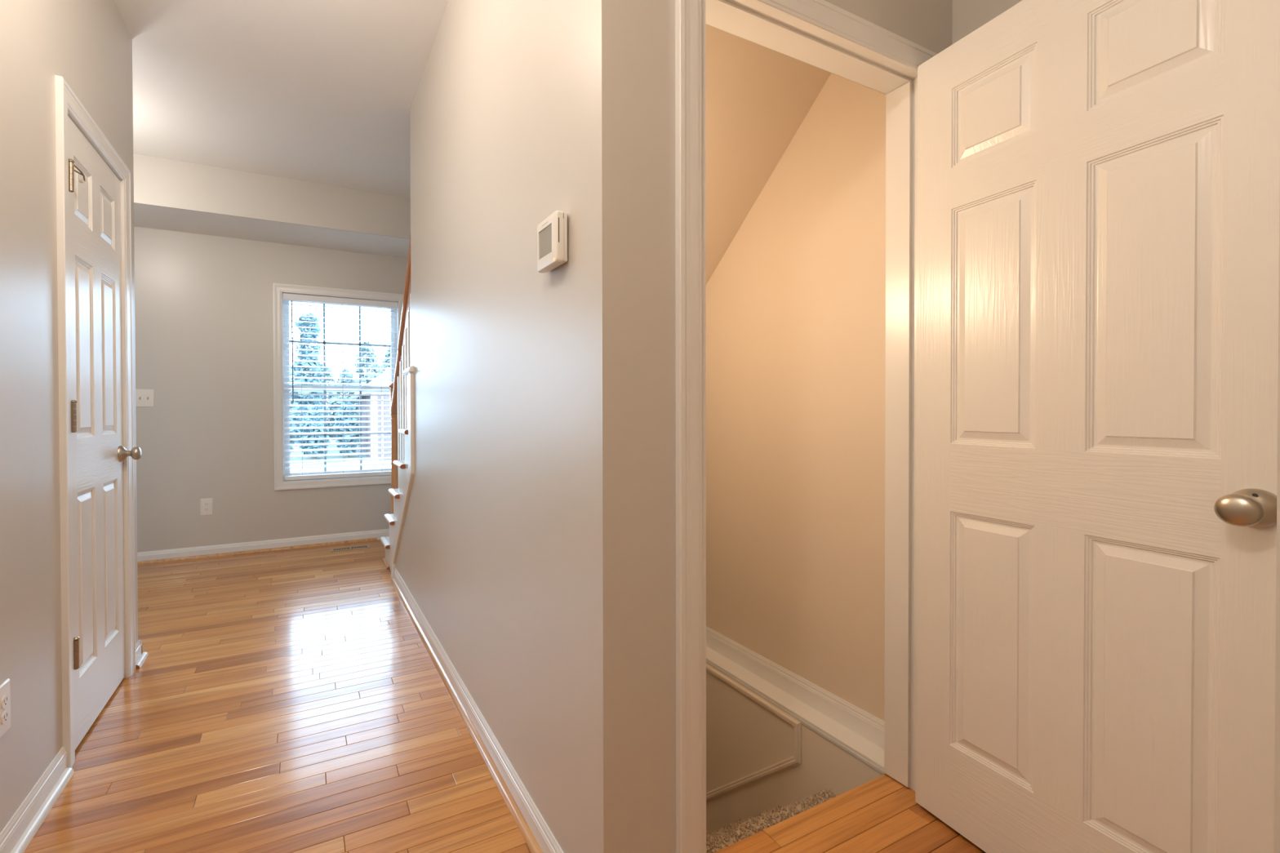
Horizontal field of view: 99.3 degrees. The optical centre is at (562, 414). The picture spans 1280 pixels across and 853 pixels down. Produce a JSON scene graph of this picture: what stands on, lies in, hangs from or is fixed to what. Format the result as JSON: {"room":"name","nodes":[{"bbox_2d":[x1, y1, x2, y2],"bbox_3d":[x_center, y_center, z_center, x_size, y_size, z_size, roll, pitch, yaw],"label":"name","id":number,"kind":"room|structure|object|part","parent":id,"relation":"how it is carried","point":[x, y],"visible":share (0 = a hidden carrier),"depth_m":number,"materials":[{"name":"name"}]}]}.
{"room":"home hallway","nodes":[
{"label":"home hallway","id":0,"kind":"room"},
{"bbox_2d":[0,0,137,833],"bbox_3d":[-0.736,-0.263,-0.151,0.120,2.743,5.570,0,1,-26],"label":"wall","id":1,"kind":"structure","parent":0,"point":[88,43],"depth_m":1.49,"materials":[{"name":"grey paint"}]},
{"bbox_2d":[0,678,10,737],"bbox_3d":[-1.361,0.719,1.313,0.009,0.124,0.072,0,1,-26],"label":"wall outlet","id":2,"kind":"object","parent":1,"relation":"attached to","point":[5,687],"visible":1,"depth_m":1.32,"materials":[{"name":"white plastic"}]},
{"bbox_2d":[0,694,8,708],"bbox_3d":[-1.359,0.700,1.313,0.004,0.029,0.029,0,1,-26],"label":"socket","id":3,"kind":"object","parent":2,"relation":"attached to","point":[4,698],"depth_m":1.31,"materials":[{"name":"grey plastic"}]},
{"bbox_2d":[1,710,8,724],"bbox_3d":[-1.359,0.739,1.314,0.004,0.029,0.029,0,1,-26],"label":"socket","id":4,"kind":"object","parent":2,"relation":"attached to","point":[5,713],"depth_m":1.31,"materials":[{"name":"grey plastic"}]},
{"bbox_2d":[0,746,74,852],"bbox_3d":[-0.483,1.069,-0.484,0.030,0.083,4.732,0,1,-26],"label":"baseboard","id":5,"kind":"structure","parent":1,"relation":"attached to","point":[20,831],"depth_m":1.45,"materials":[{"name":"white paint"}]},
{"bbox_3d":[-0.476,1.101,-0.485,0.018,0.019,4.724,0,1,-26],"label":"shoe molding","id":6,"kind":"part","parent":5,"relation":"part of","materials":[{"name":"white paint"}]},
{"bbox_2d":[54,75,136,768],"bbox_3d":[-1.727,0.033,1.936,0.138,2.119,0.718,0,1,-26],"label":"trim","id":7,"kind":"structure","parent":1,"relation":"attached to","point":[67,103],"depth_m":1.68,"materials":[{"name":"white paint"}]},
{"bbox_3d":[-1.531,0.035,1.667,0.018,2.119,0.064,0,1,-26],"label":"casing","id":8,"kind":"part","parent":7,"relation":"part of","materials":[{"name":"white paint"}]},
{"bbox_3d":[-1.676,-0.995,1.953,0.018,0.064,0.718,0,1,-26],"label":"casing","id":9,"kind":"part","parent":7,"relation":"part of","materials":[{"name":"white paint"}]},
{"bbox_3d":[-1.815,0.030,2.257,0.018,2.119,0.064,0,1,-26],"label":"casing","id":10,"kind":"part","parent":7,"relation":"part of","materials":[{"name":"white paint"}]},
{"bbox_2d":[67,115,142,749],"bbox_3d":[-1.665,0.062,1.960,0.105,2.036,0.592,0,1,-26],"label":"door","id":11,"kind":"structure","parent":1,"relation":"in","point":[99,453],"depth_m":1.93,"materials":[{"name":"white paint"}]},
{"bbox_3d":[-1.644,-0.748,1.829,0.030,0.198,0.167,0,1,-26],"label":"panel","id":12,"kind":"part","parent":11,"relation":"part of","materials":[{"name":"white paint"}]},
{"bbox_3d":[-1.642,-0.223,1.834,0.030,0.602,0.167,0,1,-26],"label":"panel","id":13,"kind":"part","parent":11,"relation":"part of","materials":[{"name":"white paint"}]},
{"bbox_3d":[-1.640,0.562,1.841,0.030,0.610,0.167,0,1,-26],"label":"panel","id":14,"kind":"part","parent":11,"relation":"part of","materials":[{"name":"white paint"}]},
{"bbox_3d":[-1.754,-0.749,2.058,0.030,0.198,0.167,0,1,-26],"label":"panel","id":15,"kind":"part","parent":11,"relation":"part of","materials":[{"name":"white paint"}]},
{"bbox_3d":[-1.752,-0.225,2.063,0.030,0.602,0.167,0,1,-26],"label":"panel","id":16,"kind":"part","parent":11,"relation":"part of","materials":[{"name":"white paint"}]},
{"bbox_3d":[-1.750,0.560,2.070,0.030,0.610,0.167,0,1,-26],"label":"panel","id":17,"kind":"part","parent":11,"relation":"part of","materials":[{"name":"white paint"}]},
{"bbox_3d":[-1.748,0.158,2.205,0.044,0.055,0.055,0,1,-26],"label":"knob","id":18,"kind":"part","parent":11,"relation":"part of","materials":[{"name":"silver metal"}]},
{"bbox_2d":[135,640,148,669],"bbox_3d":[-1.853,1.048,2.364,0.030,0.083,0.148,0,1,-26],"label":"baseboard","id":19,"kind":"structure","parent":1,"relation":"attached to","point":[140,659],"depth_m":2.36,"materials":[{"name":"white paint"}]},
{"bbox_3d":[-1.849,1.080,2.371,0.018,0.019,0.138,0,1,-26],"label":"shoe molding","id":20,"kind":"part","parent":19,"relation":"part of","materials":[{"name":"white paint"}]},
{"bbox_2d":[133,226,407,552],"bbox_3d":[-2.984,-0.144,4.013,5.500,3.043,0.160,0,1,-26],"label":"wall","id":21,"kind":"structure","parent":0,"point":[203,303],"depth_m":4.11,"materials":[{"name":"grey paint"}]},
{"bbox_2d":[135,389,154,407],"bbox_3d":[-3.023,-0.119,3.896,0.118,0.128,0.016,0,1,-26],"label":"light switch","id":22,"kind":"object","parent":21,"relation":"attached to","point":[144,397],"visible":0.89,"depth_m":3.90,"materials":[{"name":"white plastic"}]},
{"bbox_2d":[200,497,213,515],"bbox_3d":[-2.684,0.697,4.069,0.080,0.126,0.009,0,1,-26],"label":"wall outlet","id":23,"kind":"object","parent":21,"relation":"attached to","point":[206,504],"visible":1,"depth_m":4.07,"materials":[{"name":"white plastic"}]},
{"bbox_2d":[137,528,389,564],"bbox_3d":[-3.002,1.037,3.907,5.360,0.083,0.030,0,1,-26],"label":"baseboard","id":24,"kind":"structure","parent":21,"relation":"attached to","point":[211,551],"depth_m":4.20,"materials":[{"name":"white paint"}]},
{"bbox_2d":[272,282,403,490],"bbox_3d":[-1.848,-0.223,4.542,1.023,1.636,0.168,0,1,-26],"label":"window","id":25,"kind":"structure","parent":21,"relation":"in","point":[278,289],"depth_m":4.41,"materials":[{"name":"white paint"}]},
{"bbox_3d":[-2.248,-0.219,4.267,0.064,1.636,0.018,0,1,-26],"label":"casing","id":26,"kind":"part","parent":25,"relation":"part of","materials":[{"name":"white paint"}]},
{"bbox_3d":[-1.813,0.564,4.482,1.023,0.064,0.018,0,1,-26],"label":"casing","id":27,"kind":"part","parent":25,"relation":"part of","materials":[{"name":"white paint"}]},
{"bbox_3d":[-1.818,-1.008,4.468,1.023,0.064,0.018,0,1,-26],"label":"casing","id":28,"kind":"part","parent":25,"relation":"part of","materials":[{"name":"white paint"}]},
{"bbox_3d":[-1.862,0.137,4.577,0.863,0.763,0.026,0,1,-26],"label":"sash","id":29,"kind":"part","parent":25,"relation":"part of","materials":[{"name":"white plastic"}]},
{"bbox_2d":[282,293,397,480],"bbox_3d":[-1.833,-0.223,4.510,0.887,1.495,0.063,0,1,-26],"label":"window blind","id":30,"kind":"object","parent":25,"relation":"attached to","point":[291,297],"visible":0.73,"depth_m":4.49,"materials":[{"name":"white plastic"}]},
{"bbox_3d":[-2.115,-0.212,4.379,0.002,1.413,0.054,0,1,-26],"label":"ladder cord","id":31,"kind":"part","parent":30,"relation":"part of","materials":[{"name":"white fabric"}]},
{"bbox_3d":[-1.833,0.509,4.521,0.879,0.032,0.050,0,1,-26],"label":"rail","id":32,"kind":"part","parent":30,"relation":"part of","materials":[{"name":"white plastic"}]},
{"bbox_3d":[-1.835,-0.945,4.503,0.887,0.050,0.051,0,1,-26],"label":"head rail","id":33,"kind":"part","parent":30,"relation":"part of","materials":[{"name":"white plastic"}]},
{"bbox_3d":[-1.836,-0.214,4.513,0.002,1.413,0.054,0,1,-26],"label":"ladder cord","id":34,"kind":"part","parent":30,"relation":"part of","materials":[{"name":"white fabric"}]},
{"bbox_3d":[-1.558,-0.216,4.647,0.002,1.413,0.054,0,1,-26],"label":"ladder cord","id":35,"kind":"part","parent":30,"relation":"part of","materials":[{"name":"white fabric"}]},
{"bbox_3d":[-1.488,-0.578,4.646,0.005,0.690,0.003,0,1,-26],"label":"lift cord","id":36,"kind":"part","parent":30,"relation":"part of","materials":[{"name":"white fabric"}]},
{"bbox_3d":[-1.877,-0.580,4.598,0.863,0.777,0.026,0,1,-26],"label":"sash","id":37,"kind":"part","parent":25,"relation":"part of","materials":[{"name":"white plastic"}]},
{"bbox_3d":[-1.384,-0.225,4.682,0.064,1.636,0.018,0,1,-26],"label":"casing","id":38,"kind":"part","parent":25,"relation":"part of","materials":[{"name":"white paint"}]},
{"bbox_2d":[114,0,448,257],"bbox_3d":[-1.384,-1.543,0.582,5.670,0.432,7.710,0,1,-26],"label":"ceiling","id":39,"kind":"structure","parent":0,"point":[285,122],"depth_m":3.01,"materials":[{"name":"white paint"}]},
{"bbox_2d":[395,0,577,852],"bbox_3d":[-0.493,-0.287,2.389,0.115,2.743,2.662,0,1,-26],"label":"wall","id":40,"kind":"structure","parent":0,"point":[487,551],"depth_m":1.62,"materials":[{"name":"grey paint"}]},
{"bbox_2d":[391,365,413,578],"bbox_3d":[-0.935,0.406,3.240,0.103,1.345,0.771,0,1,-26],"label":"trim","id":41,"kind":"structure","parent":40,"relation":"attached to","point":[409,372],"depth_m":2.96,"materials":[{"name":"white paint"}]},
{"bbox_3d":[-0.822,-0.068,3.023,0.081,0.324,0.089,0,1,-26],"label":"post","id":42,"kind":"part","parent":41,"relation":"part of","materials":[{"name":"white paint"}]},
{"bbox_3d":[-0.824,-0.243,2.972,0.078,0.043,0.200,0,1,-26],"label":"cap molding","id":43,"kind":"part","parent":41,"relation":"part of","materials":[{"name":"white paint"}]},
{"bbox_2d":[391,568,563,852],"bbox_3d":[-0.509,1.044,2.275,0.030,0.083,2.694,0,1,-26],"label":"baseboard","id":44,"kind":"structure","parent":40,"relation":"attached to","point":[538,837],"depth_m":1.72,"materials":[{"name":"white paint"}]},
{"bbox_2d":[537,210,567,273],"bbox_3d":[-0.022,-0.393,1.237,0.033,0.114,0.114,0,1,-26],"label":"thermostat","id":45,"kind":"object","parent":40,"relation":"attached to","point":[552,232],"visible":1,"depth_m":1.20,"materials":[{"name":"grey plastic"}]},
{"bbox_2d":[23,539,986,852],"bbox_3d":[-1.363,1.164,0.580,5.670,0.120,7.650,0,1,-26],"label":"floor","id":46,"kind":"structure","parent":0,"point":[286,700],"depth_m":1.78,"materials":[{"name":"brown wood"}]},
{"bbox_2d":[329,544,370,551],"bbox_3d":[-1.691,1.069,4.306,0.298,0.005,0.099,0,1,-26],"label":"floor vent","id":47,"kind":"object","parent":46,"relation":"in","point":[360,547],"visible":1,"depth_m":4.30,"materials":[{"name":"beige metal"}]},
{"bbox_2d":[380,235,411,570],"bbox_3d":[-0.395,-0.119,3.318,1.154,2.390,1.972,0,1,-26],"label":"staircase","id":48,"kind":"structure","parent":46,"relation":"on","point":[397,388],"depth_m":3.54,"materials":[{"name":"white paint"}]},
{"bbox_3d":[-1.261,1.065,3.854,0.018,0.019,0.245,0,1,-26],"label":"shoe molding","id":49,"kind":"part","parent":48,"relation":"part of","materials":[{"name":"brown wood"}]},
{"bbox_3d":[-1.219,0.352,3.927,0.072,1.098,0.072,0,1,-26],"label":"newel post","id":50,"kind":"part","parent":48,"relation":"part of","materials":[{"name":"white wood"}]},
{"bbox_3d":[-0.999,-0.650,3.454,0.056,1.326,1.000,0,1,-26],"label":"handrail","id":51,"kind":"part","parent":48,"relation":"part of","materials":[{"name":"brown wood"}]},
{"bbox_2d":[576,0,952,852],"bbox_3d":[0.629,-0.281,1.391,1.273,2.743,0.110,0,1,-26],"label":"wall","id":52,"kind":"structure","parent":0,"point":[626,253],"depth_m":1.11,"materials":[{"name":"grey paint"}]},
{"bbox_2d":[675,0,937,852],"bbox_3d":[0.649,0.040,1.395,0.950,2.101,0.128,0,1,-26],"label":"door frame","id":53,"kind":"structure","parent":52,"relation":"attached to","point":[822,34],"depth_m":1.33,"materials":[{"name":"white paint"}]},
{"bbox_3d":[0.274,0.043,1.153,0.064,2.101,0.016,0,1,-26],"label":"casing","id":54,"kind":"part","parent":53,"relation":"part of","materials":[{"name":"white paint"}]},
{"bbox_3d":[0.670,-0.978,1.335,0.950,0.064,0.016,0,1,-26],"label":"casing","id":55,"kind":"part","parent":53,"relation":"part of","materials":[{"name":"white paint"}]},
{"bbox_2d":[915,0,1279,852],"bbox_3d":[1.070,0.063,1.180,0.106,2.033,0.684,0,1,-19],"label":"door","id":56,"kind":"structure","parent":53,"relation":"attached to","point":[1099,180],"depth_m":1.11,"materials":[{"name":"white paint"}]},
{"bbox_3d":[1.057,0.558,1.321,0.030,0.611,0.190,0,1,-19],"label":"panel","id":57,"kind":"part","parent":56,"relation":"part of","materials":[{"name":"white paint"}]},
{"bbox_3d":[1.055,-0.228,1.314,0.030,0.608,0.190,0,1,-19],"label":"panel","id":58,"kind":"part","parent":56,"relation":"part of","materials":[{"name":"white paint"}]},
{"bbox_3d":[1.053,-0.740,1.310,0.030,0.204,0.190,0,1,-19],"label":"panel","id":59,"kind":"part","parent":56,"relation":"part of","materials":[{"name":"white paint"}]},
{"bbox_3d":[1.150,0.560,1.055,0.030,0.611,0.194,0,1,-19],"label":"panel","id":60,"kind":"part","parent":56,"relation":"part of","materials":[{"name":"white paint"}]},
{"bbox_3d":[1.148,-0.226,1.048,0.030,0.608,0.194,0,1,-19],"label":"panel","id":61,"kind":"part","parent":56,"relation":"part of","materials":[{"name":"white paint"}]},
{"bbox_3d":[1.147,-0.738,1.043,0.030,0.204,0.194,0,1,-19],"label":"panel","id":62,"kind":"part","parent":56,"relation":"part of","materials":[{"name":"white paint"}]},
{"bbox_3d":[1.135,0.160,0.902,0.044,0.055,0.055,0,1,-19],"label":"knob","id":63,"kind":"part","parent":56,"relation":"part of","materials":[{"name":"silver metal"}]},
{"bbox_2d":[706,23,831,284],"bbox_3d":[0.083,-0.389,2.499,1.020,2.294,2.362,0,1,-26],"label":"ceiling","id":64,"kind":"structure","parent":0,"point":[758,97],"depth_m":1.93,"materials":[{"name":"beige paint"}]},
{"bbox_2d":[706,645,884,834],"bbox_3d":[0.562,2.418,2.751,0.234,2.721,2.361,0,1,-26],"label":"wall","id":65,"kind":"structure","parent":0,"point":[766,748],"depth_m":2.06,"materials":[{"name":"beige paint"}]},
{"bbox_3d":[0.545,1.096,2.513,0.014,0.029,1.359,0,1,-26],"label":"panel molding","id":66,"kind":"part","parent":65,"relation":"part of","materials":[{"name":"beige paint"}]},
{"bbox_3d":[0.548,1.854,2.519,0.014,1.276,1.359,0,1,-26],"label":"panel molding","id":67,"kind":"part","parent":65,"relation":"part of","materials":[{"name":"beige paint"}]},
{"bbox_2d":[706,626,884,749],"bbox_3d":[0.541,1.016,2.731,0.012,0.083,2.361,0,1,-26],"label":"baseboard","id":68,"kind":"structure","parent":65,"relation":"on","point":[867,726],"depth_m":1.99,"materials":[{"name":"white paint"}]},
{"bbox_3d":[0.834,1.160,1.914,0.014,0.147,0.029,0,1,-26],"label":"panel molding","id":69,"kind":"part","parent":65,"relation":"part of","materials":[{"name":"beige paint"}]},
{"bbox_2d":[706,0,1022,721],"bbox_3d":[0.542,-0.294,2.882,0.138,2.743,4.930,0,1,-26],"label":"wall","id":70,"kind":"structure","parent":0,"point":[796,300],"depth_m":1.97,"materials":[{"name":"beige paint"}]},
{"bbox_2d":[1273,206,1279,852],"bbox_3d":[1.806,-0.267,-0.521,0.808,2.743,2.900,0,1,-26],"label":"wall","id":71,"kind":"structure","parent":0,"point":[1277,750],"depth_m":0.61,"materials":[{"name":"grey paint"}]},
{"label":"outside","id":72,"kind":"structure","parent":0,"visible":0},
{"bbox_2d":[289,440,391,473],"bbox_3d":[-11.589,2.088,47.222,100.000,0.250,84.870,0,1,-26],"label":"ground","id":73,"kind":"structure","parent":72,"point":[385,466],"depth_m":24.52,"materials":[{"name":"white snow"}]},
{"bbox_2d":[289,414,296,453],"bbox_3d":[-13.505,0.786,25.706,1.601,2.854,1.585,0,1,-26],"label":"leafy tree","id":74,"kind":"object","parent":73,"relation":"on","point":[291,419],"visible":0.02,"depth_m":25.81,"materials":[{"name":"green plant"}]},
{"bbox_2d":[289,364,301,444],"bbox_3d":[-18.988,-0.758,37.754,2.964,5.756,3.023,0,1,-26],"label":"leafy tree","id":75,"kind":"object","parent":73,"relation":"on","point":[291,368],"visible":0.02,"depth_m":37.29,"materials":[{"name":"green plant"}]},
{"bbox_3d":[-18.988,-0.887,37.753,2.964,5.497,3.023,0,1,-26],"label":"crown","id":76,"kind":"part","parent":75,"relation":"part of","materials":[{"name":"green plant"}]},
{"bbox_2d":[289,378,326,443],"bbox_3d":[-15.148,-0.185,32.210,2.188,4.687,2.250,-1,1,-40],"label":"leafy tree","id":77,"kind":"object","parent":73,"relation":"on","point":[320,402],"visible":0.02,"depth_m":31.71,"materials":[{"name":"green plant"}]},
{"bbox_2d":[289,311,329,444],"bbox_3d":[-13.211,-1.597,28.055,2.134,7.575,2.094,0,1,22],"label":"conifer tree","id":78,"kind":"object","parent":73,"relation":"on","point":[300,318],"visible":0.51,"depth_m":27.78,"materials":[{"name":"green plant"}]},
{"bbox_2d":[297,406,331,458],"bbox_3d":[-12.078,0.901,26.314,1.546,2.605,1.589,0,1,-26],"label":"leafy tree","id":79,"kind":"object","parent":73,"relation":"on","point":[313,408],"visible":0.56,"depth_m":25.95,"materials":[{"name":"green plant"}]},
{"bbox_2d":[318,364,339,442],"bbox_3d":[-15.742,-0.614,35.604,2.437,5.488,2.221,0,1,-10],"label":"leafy tree","id":80,"kind":"object","parent":73,"relation":"on","point":[327,370],"visible":0.12,"depth_m":35.38,"materials":[{"name":"green plant"}]},
{"bbox_2d":[327,368,358,442],"bbox_3d":[-13.203,-0.362,32.942,2.149,5.017,2.104,0,1,-26],"label":"leafy tree","id":81,"kind":"object","parent":73,"relation":"on","point":[344,375],"visible":0.24,"depth_m":32.62,"materials":[{"name":"green plant"}]},
{"bbox_2d":[333,401,359,457],"bbox_3d":[-10.763,0.748,27.004,1.377,2.890,1.386,0,1,-26],"label":"leafy tree","id":82,"kind":"object","parent":73,"relation":"on","point":[346,402],"visible":0.56,"depth_m":26.75,"materials":[{"name":"green plant"}]},
{"bbox_2d":[351,340,382,408],"bbox_3d":[-13.139,-1.449,36.331,2.559,7.131,2.508,0,1,-26],"label":"leafy tree","id":83,"kind":"object","parent":73,"relation":"on","point":[362,349],"visible":0.2,"depth_m":35.94,"materials":[{"name":"green plant"}]},
{"bbox_2d":[351,367,391,461],"bbox_3d":[-6.482,-1.403,30.660,9.800,7.100,7.500,0,1,-26],"label":"brick house","id":84,"kind":"structure","parent":73,"relation":"on","point":[384,376],"depth_m":25.88,"materials":[{"name":"grey"}]},
{"bbox_2d":[377,346,391,373],"bbox_3d":[-12.697,-1.689,40.643,3.058,7.528,3.192,0,1,-8],"label":"leafy tree","id":85,"kind":"object","parent":73,"relation":"on","point":[386,361],"visible":0.05,"depth_m":40.15,"materials":[{"name":"green plant"}]},
{"bbox_3d":[-0.355,2.435,2.310,0.030,2.700,2.362,0,1,-26],"label":"wall","id":86,"kind":"structure","parent":0,"visible":0},
{"bbox_2d":[706,788,837,852],"bbox_3d":[0.144,2.200,2.348,0.901,1.910,2.006,0,1,-26],"label":"carpeted steps","id":87,"kind":"structure","parent":86,"relation":"attached to","point":[723,837],"depth_m":1.70,"materials":[{"name":"beige carpet"}]}
]}

